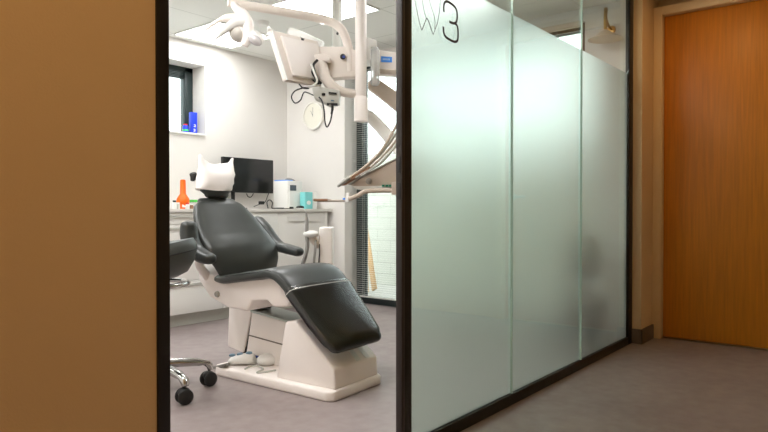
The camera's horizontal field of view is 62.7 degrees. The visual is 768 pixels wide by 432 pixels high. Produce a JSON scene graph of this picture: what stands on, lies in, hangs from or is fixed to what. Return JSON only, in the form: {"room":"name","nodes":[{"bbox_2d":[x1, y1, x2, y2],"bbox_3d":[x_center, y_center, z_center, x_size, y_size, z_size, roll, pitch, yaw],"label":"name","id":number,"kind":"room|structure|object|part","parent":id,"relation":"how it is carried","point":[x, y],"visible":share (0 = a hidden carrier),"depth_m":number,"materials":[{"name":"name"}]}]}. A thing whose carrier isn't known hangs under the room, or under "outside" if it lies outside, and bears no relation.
{"room":"dental clinic","nodes":[
{"label":"dental clinic","id":0,"kind":"room"},
{"bbox_2d":[169,36,286,208],"bbox_3d":[-2.299,-0.353,5.245,0.320,2.430,4.700,1,1,39],"label":"wall","id":1,"kind":"structure","parent":0,"point":[240,100],"depth_m":6.01,"materials":[{"name":"white paint"}]},
{"bbox_2d":[169,64,205,135],"bbox_3d":[-2.101,-1.052,5.427,0.290,0.646,1.143,1,1,39],"label":"window","id":2,"kind":"structure","parent":1,"relation":"in","point":[184,74],"depth_m":5.86,"materials":[{"name":"grey metal"}]},
{"bbox_2d":[169,69,184,78],"bbox_3d":[-2.180,-1.298,5.449,0.036,0.066,1.023,1,1,39],"label":"rolled blind","id":3,"kind":"object","parent":2,"relation":"attached to","point":[174,73],"depth_m":5.79,"materials":[{"name":"grey fabric"}]},
{"bbox_3d":[-2.183,-1.053,5.492,0.080,0.646,1.143,1,1,39],"label":"frame","id":4,"kind":"part","parent":2,"relation":"part of","materials":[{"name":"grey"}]},
{"bbox_2d":[182,124,188,131],"bbox_3d":[-1.804,-0.794,5.727,0.054,0.086,0.054,1,1,39],"label":"jar","id":5,"kind":"object","parent":2,"relation":"on","point":[185,126],"visible":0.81,"depth_m":5.71,"materials":[{"name":"blue plastic"}]},
{"bbox_3d":[-2.070,-0.738,5.405,0.210,0.018,1.143,1,1,39],"label":"sill","id":6,"kind":"part","parent":2,"relation":"part of","materials":[{"name":"white paint"}]},
{"bbox_2d":[189,112,196,132],"bbox_3d":[-1.754,-0.851,5.788,0.041,0.199,0.062,1,1,39],"label":"carton","id":7,"kind":"object","parent":2,"relation":"on","point":[192,115],"visible":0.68,"depth_m":5.77,"materials":[{"name":"blue cardboard"}]},
{"bbox_2d":[0,0,633,431],"bbox_3d":[-0.212,-0.317,1.995,0.091,2.430,6.050,1,1,39],"label":"wall","id":8,"kind":"structure","parent":0,"point":[507,289],"depth_m":2.37,"materials":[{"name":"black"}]},
{"bbox_3d":[0.055,-0.185,2.286,0.014,0.060,0.001,1,1,39],"label":"strike plate","id":9,"kind":"part","parent":8,"relation":"part of","materials":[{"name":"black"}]},
{"bbox_3d":[0.055,-0.090,2.287,0.014,0.060,0.001,1,1,39],"label":"strike plate","id":10,"kind":"part","parent":8,"relation":"part of","materials":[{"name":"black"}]},
{"bbox_3d":[0.079,-0.321,2.316,0.028,2.430,0.043,1,1,39],"label":"frame post","id":11,"kind":"part","parent":8,"relation":"part of","materials":[{"name":"black metal"}]},
{"bbox_3d":[0.870,0.858,3.313,0.028,0.050,2.482,1,1,39],"label":"frame rail","id":12,"kind":"part","parent":8,"relation":"part of","materials":[{"name":"black"}]},
{"bbox_3d":[1.675,-0.343,4.302,0.028,2.430,0.090,1,1,39],"label":"frame post","id":13,"kind":"part","parent":8,"relation":"part of","materials":[{"name":"black metal"}]},
{"bbox_2d":[287,79,356,290],"bbox_3d":[-0.587,-0.367,6.467,0.815,2.430,0.350,1,1,39],"label":"wall pier","id":14,"kind":"object","parent":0,"point":[320,158],"visible":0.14,"depth_m":6.20,"materials":[{"name":"white paint"}]},
{"bbox_2d":[303,102,323,129],"bbox_3d":[-0.707,-1.003,6.311,0.280,0.280,0.032,1,1,39],"label":"wall clock","id":15,"kind":"object","parent":14,"relation":"attached to","point":[313,114],"visible":0.99,"depth_m":6.30,"materials":[{"name":"grey plastic"}]},
{"bbox_2d":[313,182,395,202],"bbox_3d":[-0.125,-0.135,3.696,0.627,0.113,0.323,0,1,14],"label":"dental unit arm","id":16,"kind":"object","parent":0,"point":[349,197],"visible":0.88,"depth_m":3.54,"materials":[{"name":"beige plastic"}]},
{"bbox_2d":[313,188,390,202],"bbox_3d":[-0.175,-0.117,3.638,0.656,0.080,0.349,1,1,39],"label":"tray","id":17,"kind":"object","parent":16,"relation":"on","point":[349,197],"depth_m":3.54,"materials":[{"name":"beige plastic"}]},
{"bbox_2d":[337,110,395,189],"bbox_3d":[0.027,-0.407,3.693,0.472,0.509,0.464,0,1,17],"label":"instrument","id":18,"kind":"object","parent":16,"relation":"attached to","point":[384,175],"visible":0.57,"depth_m":3.60,"materials":[{"name":"white plastic"}]},
{"bbox_3d":[-0.086,-0.198,3.594,0.036,0.036,0.012,0,1,0],"label":"dial knob","id":19,"kind":"part","parent":18,"relation":"part of","materials":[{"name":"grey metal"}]},
{"bbox_3d":[-0.059,-0.258,3.681,0.280,0.159,0.170,0,1,0],"label":"trim","id":20,"kind":"part","parent":18,"relation":"part of","materials":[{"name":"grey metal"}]},
{"bbox_3d":[0.040,-0.473,3.840,0.387,0.382,0.170,0,1,27],"label":"balance arm","id":21,"kind":"part","parent":18,"relation":"part of","materials":[{"name":"white plastic"}]},
{"bbox_2d":[169,0,621,61],"bbox_3d":[-0.950,-1.605,4.050,3.822,0.100,4.550,1,1,39],"label":"ceiling","id":22,"kind":"structure","parent":0,"point":[183,14],"depth_m":5.00,"materials":[{"name":"paint"}]},
{"bbox_2d":[174,21,269,47],"bbox_3d":[-1.384,-1.565,5.459,0.610,0.012,0.610,1,1,39],"label":"led panel","id":23,"kind":"object","parent":22,"relation":"attached to","point":[198,33],"visible":0.53,"depth_m":5.45,"materials":[{"name":"white plastic"}]},
{"bbox_2d":[254,20,269,26],"bbox_3d":[-0.985,-1.552,5.088,0.120,0.030,0.120,1,1,39],"label":"smoke detector","id":24,"kind":"object","parent":22,"relation":"attached to","point":[260,23],"visible":1,"depth_m":5.05,"materials":[{"name":"white plastic"}]},
{"bbox_2d":[227,0,367,122],"bbox_3d":[-0.469,-1.055,3.688,0.870,0.992,0.242,0,1,-12],"label":"dental unit arm","id":25,"kind":"object","parent":22,"relation":"attached to","point":[334,64],"depth_m":3.71,"materials":[{"name":"beige plastic"}]},
{"bbox_2d":[204,1,264,47],"bbox_3d":[-0.830,-1.063,3.536,0.327,0.255,0.130,0,1,7],"label":"lamp","id":26,"kind":"object","parent":25,"relation":"attached to","point":[240,25],"visible":1,"depth_m":3.48,"materials":[{"name":"white plastic"}]},
{"bbox_3d":[-0.897,-1.075,3.509,0.202,0.096,0.056,0,1,5],"label":"handle","id":27,"kind":"part","parent":26,"relation":"part of","materials":[{"name":"white plastic"}]},
{"bbox_3d":[-0.857,-1.046,3.501,0.182,0.144,0.070,0,1,0],"label":"handle","id":28,"kind":"part","parent":26,"relation":"part of","materials":[{"name":"white plastic"}]},
{"bbox_3d":[-0.534,-1.034,3.656,0.737,0.360,0.107,0,1,-20],"label":"curved arm","id":29,"kind":"part","parent":25,"relation":"part of","materials":[{"name":"white plastic"}]},
{"bbox_2d":[264,26,323,103],"bbox_3d":[-0.502,-0.884,3.617,0.259,0.501,0.394,0,1,12],"label":"monitor","id":30,"kind":"object","parent":25,"relation":"hanging from","point":[295,50],"visible":0.98,"depth_m":3.55,"materials":[{"name":"white plastic"}]},
{"bbox_3d":[-0.489,-0.887,3.586,0.094,0.292,0.374,1,1,39],"label":"panel","id":31,"kind":"part","parent":30,"relation":"part of","materials":[{"name":"white plastic"}]},
{"bbox_2d":[286,27,323,46],"bbox_3d":[-0.477,-1.063,3.774,0.245,0.147,0.061,0,1,15],"label":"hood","id":32,"kind":"object","parent":30,"relation":"attached to","point":[312,41],"depth_m":3.74,"materials":[{"name":"white plastic"}]},
{"bbox_2d":[312,86,340,127],"bbox_3d":[-0.336,-0.632,3.683,0.161,0.241,0.117,0,1,0],"label":"junction box","id":33,"kind":"object","parent":25,"relation":"attached to","point":[331,98],"visible":1,"depth_m":3.65,"materials":[{"name":"grey plastic"}]},
{"bbox_3d":[-0.285,-0.814,3.709,0.263,0.228,0.076,0,1,-13],"label":"arm","id":34,"kind":"part","parent":25,"relation":"part of","materials":[{"name":"white plastic"}]},
{"bbox_3d":[-0.137,-1.127,3.738,0.068,0.849,0.068,1,1,39],"label":"post","id":35,"kind":"part","parent":25,"relation":"part of","materials":[{"name":"white plastic"}]},
{"bbox_2d":[367,37,395,110],"bbox_3d":[0.023,-0.846,3.845,0.272,0.445,0.210,0,1,0],"label":"dental unit arm","id":36,"kind":"object","parent":25,"relation":"attached to","point":[384,62],"visible":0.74,"depth_m":3.85,"materials":[{"name":"white plastic"}]},
{"bbox_3d":[0.015,-0.742,3.915,0.228,0.236,0.071,0,1,0],"label":"sloping arm","id":37,"kind":"part","parent":36,"relation":"part of","materials":[{"name":"beige plastic"}]},
{"bbox_2d":[268,0,380,24],"bbox_3d":[-0.449,-1.556,4.707,0.610,0.012,0.610,1,1,39],"label":"led panel","id":38,"kind":"object","parent":22,"relation":"attached to","point":[324,7],"visible":0.56,"depth_m":4.67,"materials":[{"name":"white plastic"}]},
{"bbox_2d":[274,0,375,18],"bbox_3d":[-0.449,-1.557,4.707,0.594,0.008,0.594,1,1,39],"label":"diffuser","id":39,"kind":"object","parent":38,"relation":"attached to","point":[324,7],"depth_m":4.67,"materials":[{"name":"white"}]},
{"bbox_2d":[332,0,341,46],"bbox_3d":[-0.306,-1.281,4.098,0.130,0.549,0.130,1,1,39],"label":"pole","id":40,"kind":"object","parent":22,"relation":"attached to","point":[336,4],"visible":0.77,"depth_m":4.07,"materials":[{"name":"grey plastic"}]},
{"bbox_2d":[170,303,767,431],"bbox_3d":[-0.494,0.943,2.429,6.600,0.100,6.350,1,1,39],"label":"floor","id":41,"kind":"structure","parent":0,"point":[663,384],"depth_m":3.09,"materials":[{"name":"carpet"}]},
{"bbox_2d":[170,238,216,404],"bbox_3d":[-1.128,0.498,3.122,0.559,0.775,0.578,1,1,39],"label":"stool","id":42,"kind":"object","parent":41,"relation":"on","point":[182,251],"visible":0.38,"depth_m":3.06,"materials":[{"name":"leather"}]},
{"bbox_3d":[-1.024,0.762,3.042,0.265,0.090,0.056,1,1,41],"label":"leg","id":43,"kind":"part","parent":42,"relation":"part of","materials":[{"name":"silver metal"}]},
{"bbox_3d":[-1.139,0.213,3.136,0.398,0.206,0.398,1,1,39],"label":"seat","id":44,"kind":"part","parent":42,"relation":"part of","materials":[{"name":"leather"}]},
{"bbox_3d":[-1.007,0.760,3.220,0.265,0.090,0.056,0,1,-31],"label":"leg","id":45,"kind":"part","parent":42,"relation":"part of","materials":[{"name":"silver metal"}]},
{"bbox_2d":[203,370,212,377],"bbox_3d":[-0.913,0.830,3.276,0.060,0.052,0.060,1,1,39],"label":"caster","id":46,"kind":"object","parent":42,"relation":"attached to","point":[206,374],"depth_m":3.25,"materials":[{"name":"black plastic"}]},
{"bbox_2d":[170,212,222,327],"bbox_3d":[-1.754,0.416,5.145,0.644,0.893,0.600,1,1,39],"label":"base cabinet","id":47,"kind":"object","parent":41,"relation":"on","point":[192,303],"visible":0.11,"depth_m":4.95,"materials":[{"name":"white laminate"}]},
{"bbox_3d":[-1.521,0.161,4.955,0.019,0.188,0.596,1,1,39],"label":"drawer","id":48,"kind":"part","parent":47,"relation":"part of","materials":[{"name":"white laminate"}]},
{"bbox_3d":[-1.521,0.019,4.954,0.019,0.087,0.596,1,1,39],"label":"drawer","id":49,"kind":"part","parent":47,"relation":"part of","materials":[{"name":"white laminate"}]},
{"bbox_3d":[-1.509,0.003,4.943,0.014,0.014,0.540,1,1,39],"label":"handle","id":50,"kind":"part","parent":47,"relation":"part of","materials":[{"name":"grey plastic"}]},
{"bbox_3d":[-1.521,0.382,4.958,0.019,0.246,0.596,1,1,39],"label":"drawer","id":51,"kind":"part","parent":47,"relation":"part of","materials":[{"name":"white laminate"}]},
{"bbox_3d":[-1.521,0.635,4.961,0.019,0.252,0.596,1,1,39],"label":"drawer","id":52,"kind":"part","parent":47,"relation":"part of","materials":[{"name":"white laminate"}]},
{"bbox_2d":[218,212,277,319],"bbox_3d":[-1.378,0.411,5.613,0.644,0.893,0.600,1,1,39],"label":"base cabinet","id":53,"kind":"object","parent":41,"relation":"on","point":[271,218],"visible":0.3,"depth_m":5.53,"materials":[{"name":"white laminate"}]},
{"bbox_2d":[180,172,380,401],"bbox_3d":[-0.591,0.307,3.458,1.156,1.149,0.710,0,1,38],"label":"dental chair","id":54,"kind":"object","parent":41,"relation":"on","point":[320,350],"visible":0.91,"depth_m":3.33,"materials":[{"name":"black leather"}]},
{"bbox_3d":[-1.108,-0.230,3.692,0.046,0.055,0.070,0,1,35],"label":"headrest knob","id":55,"kind":"part","parent":54,"relation":"part of","materials":[{"name":"black plastic"}]},
{"bbox_3d":[-1.005,0.142,3.397,0.213,0.231,0.105,0,1,35],"label":"armrest","id":56,"kind":"part","parent":54,"relation":"part of","materials":[{"name":"grey leather"}]},
{"bbox_2d":[195,155,234,190],"bbox_3d":[-1.001,-0.256,3.767,0.136,0.218,0.300,1,1,39],"label":"headrest cover","id":57,"kind":"object","parent":54,"relation":"on","point":[216,177],"visible":0.98,"depth_m":3.70,"materials":[{"name":"white fabric"}]},
{"bbox_2d":[212,351,256,369],"bbox_3d":[-0.832,0.806,3.502,0.245,0.098,0.123,0,1,-16],"label":"foot pedal","id":58,"kind":"object","parent":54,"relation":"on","point":[248,357],"visible":0.97,"depth_m":3.48,"materials":[{"name":"white plastic"}]},
{"bbox_3d":[-0.902,0.830,3.481,0.125,0.052,0.036,1,1,40],"label":"grey lever","id":59,"kind":"part","parent":58,"relation":"part of","materials":[{"name":"silver metal"}]},
{"bbox_3d":[-0.881,0.126,3.701,0.297,0.466,0.533,0,1,35],"label":"backrest","id":60,"kind":"part","parent":54,"relation":"part of","materials":[{"name":"grey leather"}]},
{"bbox_2d":[244,365,275,372],"bbox_3d":[-0.672,0.824,3.381,0.177,0.012,0.099,1,1,39],"label":"power cable","id":61,"kind":"object","parent":54,"relation":"on","point":[262,369],"visible":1,"depth_m":3.37,"materials":[{"name":"grey plastic"}]},
{"bbox_2d":[255,353,274,365],"bbox_3d":[-0.655,0.800,3.515,0.139,0.068,0.123,0,1,-7],"label":"foot pedal","id":62,"kind":"object","parent":54,"relation":"on","point":[266,359],"visible":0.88,"depth_m":3.47,"materials":[{"name":"white plastic"}]},
{"bbox_3d":[-0.659,0.122,3.896,0.399,0.239,0.100,0,1,35],"label":"armrest","id":63,"kind":"part","parent":54,"relation":"part of","materials":[{"name":"grey leather"}]},
{"bbox_3d":[-0.489,0.456,3.402,0.901,0.393,0.490,0,1,35],"label":"seat","id":64,"kind":"part","parent":54,"relation":"part of","materials":[{"name":"grey leather"}]},
{"bbox_3d":[-0.484,0.856,3.410,0.885,0.052,0.440,0,1,35],"label":"plate","id":65,"kind":"part","parent":54,"relation":"part of","materials":[{"name":"white plastic"}]},
{"bbox_3d":[-0.172,0.661,3.265,0.167,0.146,0.109,0,1,35],"label":"rail","id":66,"kind":"part","parent":54,"relation":"part of","materials":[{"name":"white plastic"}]},
{"bbox_2d":[278,212,324,308],"bbox_3d":[-1.002,0.406,6.080,0.644,0.893,0.600,1,1,39],"label":"base cabinet","id":67,"kind":"object","parent":41,"relation":"on","point":[291,225],"visible":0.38,"depth_m":5.83,"materials":[{"name":"white laminate"}]},
{"bbox_3d":[-0.769,0.358,5.893,0.019,0.785,0.596,1,1,39],"label":"door","id":68,"kind":"part","parent":67,"relation":"part of","materials":[{"name":"white laminate"}]},
{"bbox_3d":[-0.757,0.026,5.879,0.014,0.042,0.384,1,1,39],"label":"handle","id":69,"kind":"part","parent":67,"relation":"part of","materials":[{"name":"grey metal"}]},
{"bbox_2d":[301,213,333,264],"bbox_3d":[-0.407,0.427,4.110,0.268,0.895,0.312,0,1,0],"label":"dental suction unit","id":70,"kind":"object","parent":41,"relation":"on","point":[325,243],"visible":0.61,"depth_m":4.02,"materials":[{"name":"white plastic"}]},
{"bbox_2d":[325,212,326,226],"bbox_3d":[-0.808,0.403,6.331,0.632,0.893,0.033,1,1,39],"label":"panel","id":71,"kind":"object","parent":41,"relation":"on","point":[325,212],"visible":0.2,"depth_m":6.13,"materials":[{"name":"white laminate"}]},
{"bbox_3d":[-2.130,0.422,4.678,0.644,0.893,0.600,1,1,39],"label":"base cabinet","id":72,"kind":"object","parent":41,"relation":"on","visible":0},
{"bbox_2d":[170,209,331,212],"bbox_3d":[-1.540,-0.047,5.405,0.655,0.028,2.495,1,1,39],"label":"countertop","id":73,"kind":"structure","parent":72,"relation":"on","point":[171,210],"depth_m":5.61,"materials":[{"name":"laminate"}]},
{"bbox_2d":[172,200,176,208],"bbox_3d":[-1.637,-0.089,4.922,0.034,0.066,0.034,1,1,39],"label":"jar","id":74,"kind":"object","parent":73,"relation":"on","point":[174,204],"visible":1,"depth_m":4.91,"materials":[{"name":"white plastic"}]},
{"bbox_2d":[176,179,189,208],"bbox_3d":[-1.622,-0.176,5.083,0.104,0.237,0.104,1,1,39],"label":"bottle","id":75,"kind":"object","parent":73,"relation":"on","point":[182,198],"visible":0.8,"depth_m":5.06,"materials":[{"name":"plastic"}]},
{"bbox_2d":[221,156,272,208],"bbox_3d":[-1.317,-0.310,6.067,0.140,0.484,0.610,1,1,39],"label":"desktop monitor","id":76,"kind":"object","parent":73,"relation":"on","point":[251,175],"visible":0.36,"depth_m":6.07,"materials":[{"name":"black plastic"}]},
{"bbox_2d":[266,199,283,208],"bbox_3d":[-1.074,-0.113,5.981,0.147,0.093,0.352,0,1,-28],"label":"power cable","id":77,"kind":"object","parent":73,"relation":"on","point":[269,199],"visible":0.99,"depth_m":5.89,"materials":[{"name":"black plastic"}]},
{"bbox_2d":[274,178,301,208],"bbox_3d":[-0.938,-0.220,6.168,0.215,0.301,0.198,1,1,39],"label":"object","id":78,"kind":"object","parent":73,"relation":"on","point":[287,191],"visible":0.94,"depth_m":6.09,"materials":[{"name":"white plastic"}]},
{"bbox_3d":[-0.858,-0.160,6.105,0.010,0.142,0.158,1,1,39],"label":"door","id":79,"kind":"part","parent":78,"relation":"part of","materials":[{"name":"white plastic"}]},
{"bbox_2d":[300,192,311,208],"bbox_3d":[-0.755,-0.151,6.133,0.075,0.163,0.101,1,1,39],"label":"tissue box","id":80,"kind":"object","parent":73,"relation":"on","point":[305,197],"visible":0.97,"depth_m":6.10,"materials":[{"name":"teal cardboard"}]},
{"bbox_2d":[312,192,316,208],"bbox_3d":[-0.714,-0.153,6.212,0.100,0.165,0.050,1,1,39],"label":"carton","id":81,"kind":"object","parent":73,"relation":"on","point":[314,194],"visible":0.44,"depth_m":6.17,"materials":[{"name":"white cardboard"}]},
{"bbox_2d":[372,0,625,72],"bbox_3d":[0.820,-0.355,5.432,2.677,2.430,0.200,1,1,39],"label":"wall","id":82,"kind":"structure","parent":0,"point":[614,54],"depth_m":4.67,"materials":[{"name":"white paint"}]},
{"bbox_2d":[357,22,584,306],"bbox_3d":[0.648,-0.306,5.513,2.303,2.330,0.070,1,1,39],"label":"window","id":83,"kind":"structure","parent":82,"relation":"in","point":[362,206],"depth_m":6.17,"materials":[{"name":"grey"}]},
{"bbox_2d":[352,135,370,159],"bbox_3d":[-0.205,-0.659,6.066,0.228,0.244,0.040,1,1,39],"label":"blind","id":84,"kind":"object","parent":83,"relation":"attached to","point":[352,135],"depth_m":6.08,"materials":[{"name":"silver metal"}]},
{"bbox_2d":[351,114,377,152],"bbox_3d":[-0.176,-0.792,6.042,0.327,0.386,0.040,1,1,39],"label":"blind","id":85,"kind":"object","parent":83,"relation":"attached to","point":[352,114],"depth_m":6.06,"materials":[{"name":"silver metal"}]},
{"bbox_3d":[0.211,-0.313,5.865,1.005,2.205,0.010,1,1,39],"label":"pane","id":86,"kind":"part","parent":83,"relation":"part of","materials":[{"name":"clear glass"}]},
{"bbox_2d":[352,224,394,240],"bbox_3d":[-0.092,0.158,5.985,0.518,0.164,0.040,1,1,39],"label":"blind","id":87,"kind":"object","parent":83,"relation":"attached to","point":[387,224],"depth_m":6.01,"materials":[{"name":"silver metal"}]},
{"bbox_2d":[351,244,395,282],"bbox_3d":[-0.093,0.455,5.989,0.543,0.390,0.040,1,1,39],"label":"blind","id":88,"kind":"object","parent":83,"relation":"attached to","point":[392,244],"depth_m":6.03,"materials":[{"name":"silver metal"}]},
{"bbox_2d":[364,123,383,143],"bbox_3d":[-0.083,-0.781,5.967,0.233,0.206,0.040,1,1,39],"label":"blind","id":89,"kind":"object","parent":83,"relation":"attached to","point":[364,123],"depth_m":5.97,"materials":[{"name":"silver metal"}]},
{"bbox_2d":[352,233,395,263],"bbox_3d":[-0.088,0.312,5.983,0.529,0.305,0.040,1,1,39],"label":"blind","id":90,"kind":"object","parent":83,"relation":"attached to","point":[394,233],"depth_m":6.04,"materials":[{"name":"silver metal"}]},
{"bbox_2d":[357,253,395,300],"bbox_3d":[-0.063,0.562,5.966,0.465,0.437,0.040,1,1,39],"label":"blind","id":91,"kind":"object","parent":83,"relation":"attached to","point":[395,253],"depth_m":5.94,"materials":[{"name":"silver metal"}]},
{"bbox_3d":[0.579,0.780,5.446,2.290,0.014,0.024,1,1,39],"label":"rail","id":92,"kind":"part","parent":91,"relation":"part of","materials":[{"name":"silver metal"}]},
{"bbox_2d":[367,92,395,129],"bbox_3d":[-0.013,-0.985,5.909,0.337,0.370,0.040,1,1,39],"label":"blind","id":93,"kind":"object","parent":83,"relation":"attached to","point":[370,92],"depth_m":5.93,"materials":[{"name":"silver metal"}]},
{"bbox_2d":[540,20,580,47],"bbox_3d":[1.352,-1.357,4.807,0.319,0.201,0.040,1,1,39],"label":"blind","id":94,"kind":"object","parent":83,"relation":"attached to","point":[564,26],"depth_m":4.77,"materials":[{"name":"silver metal"}]},
{"bbox_3d":[0.584,-1.445,5.424,2.297,0.040,0.040,1,1,39],"label":"head rail","id":95,"kind":"part","parent":94,"relation":"part of","materials":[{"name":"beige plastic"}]},
{"bbox_2d":[588,7,622,43],"bbox_3d":[1.588,-1.379,4.514,0.240,0.227,0.250,1,1,39],"label":"wall lamp","id":96,"kind":"object","parent":82,"relation":"attached to","point":[608,35],"visible":1,"depth_m":4.50,"materials":[{"name":"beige metal"}]},
{"bbox_3d":[1.585,-1.300,4.511,0.240,0.070,0.240,1,1,39],"label":"lamp shade","id":97,"kind":"part","parent":96,"relation":"part of","materials":[{"name":"beige fabric"}]},
{"bbox_3d":[1.622,-1.412,4.555,0.060,0.162,0.144,1,1,39],"label":"arm","id":98,"kind":"part","parent":96,"relation":"part of","materials":[{"name":"gold metal"}]},
{"bbox_2d":[632,0,657,328],"bbox_3d":[1.885,-0.345,4.534,0.108,2.430,0.566,1,1,39],"label":"wall","id":99,"kind":"structure","parent":0,"point":[643,13],"depth_m":4.32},
{"bbox_2d":[632,328,642,343],"bbox_3d":[1.728,0.822,4.302,0.070,0.100,0.012,1,1,39],"label":"baseboard","id":100,"kind":"structure","parent":99,"relation":"attached to","point":[636,333],"depth_m":4.30,"materials":[{"name":"brown wood"}]},
{"bbox_2d":[641,324,653,343],"bbox_3d":[1.834,0.821,4.387,0.012,0.100,0.278,1,1,39],"label":"baseboard","id":101,"kind":"structure","parent":99,"relation":"attached to","point":[647,332],"depth_m":4.37,"materials":[{"name":"brown wood"}]},
{"bbox_2d":[658,0,767,349],"bbox_3d":[3.105,-0.312,3.794,2.720,2.480,0.190,1,1,39],"label":"wall","id":102,"kind":"structure","parent":0,"point":[661,3],"depth_m":4.46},
{"bbox_2d":[652,0,755,338],"bbox_3d":[2.377,-0.299,4.174,1.110,2.345,0.110,1,1,39],"label":"trim","id":103,"kind":"structure","parent":102,"relation":"attached to","point":[660,13],"depth_m":4.46,"materials":[{"name":"beige wood"}]},
{"bbox_2d":[663,0,767,348],"bbox_3d":[2.370,-0.274,4.168,0.988,2.271,0.099,1,1,39],"label":"door","id":104,"kind":"structure","parent":102,"relation":"in","point":[715,242],"depth_m":4.27,"materials":[{"name":"brown wood"}]},
{"label":"outside","id":105,"kind":"structure","parent":0,"visible":0},
{"bbox_2d":[368,283,395,298],"bbox_3d":[2.367,0.892,10.137,15.000,0.110,9.250,1,1,39],"label":"ground","id":106,"kind":"structure","parent":105,"point":[385,288],"depth_m":7.25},
{"bbox_2d":[368,231,376,290],"bbox_3d":[-0.166,0.493,7.401,0.054,0.727,0.523,0,1,-14],"label":"board","id":107,"kind":"object","parent":106,"relation":"on","point":[370,263],"visible":0.53,"depth_m":7.32,"materials":[{"name":"beige wood"}]},
{"bbox_2d":[368,152,510,285],"bbox_3d":[0.793,0.043,7.370,8.000,1.650,0.180,1,1,39],"label":"wall","id":108,"kind":"structure","parent":106,"relation":"on","point":[381,209],"depth_m":7.90,"materials":[{"name":"white paint"}]}
]}

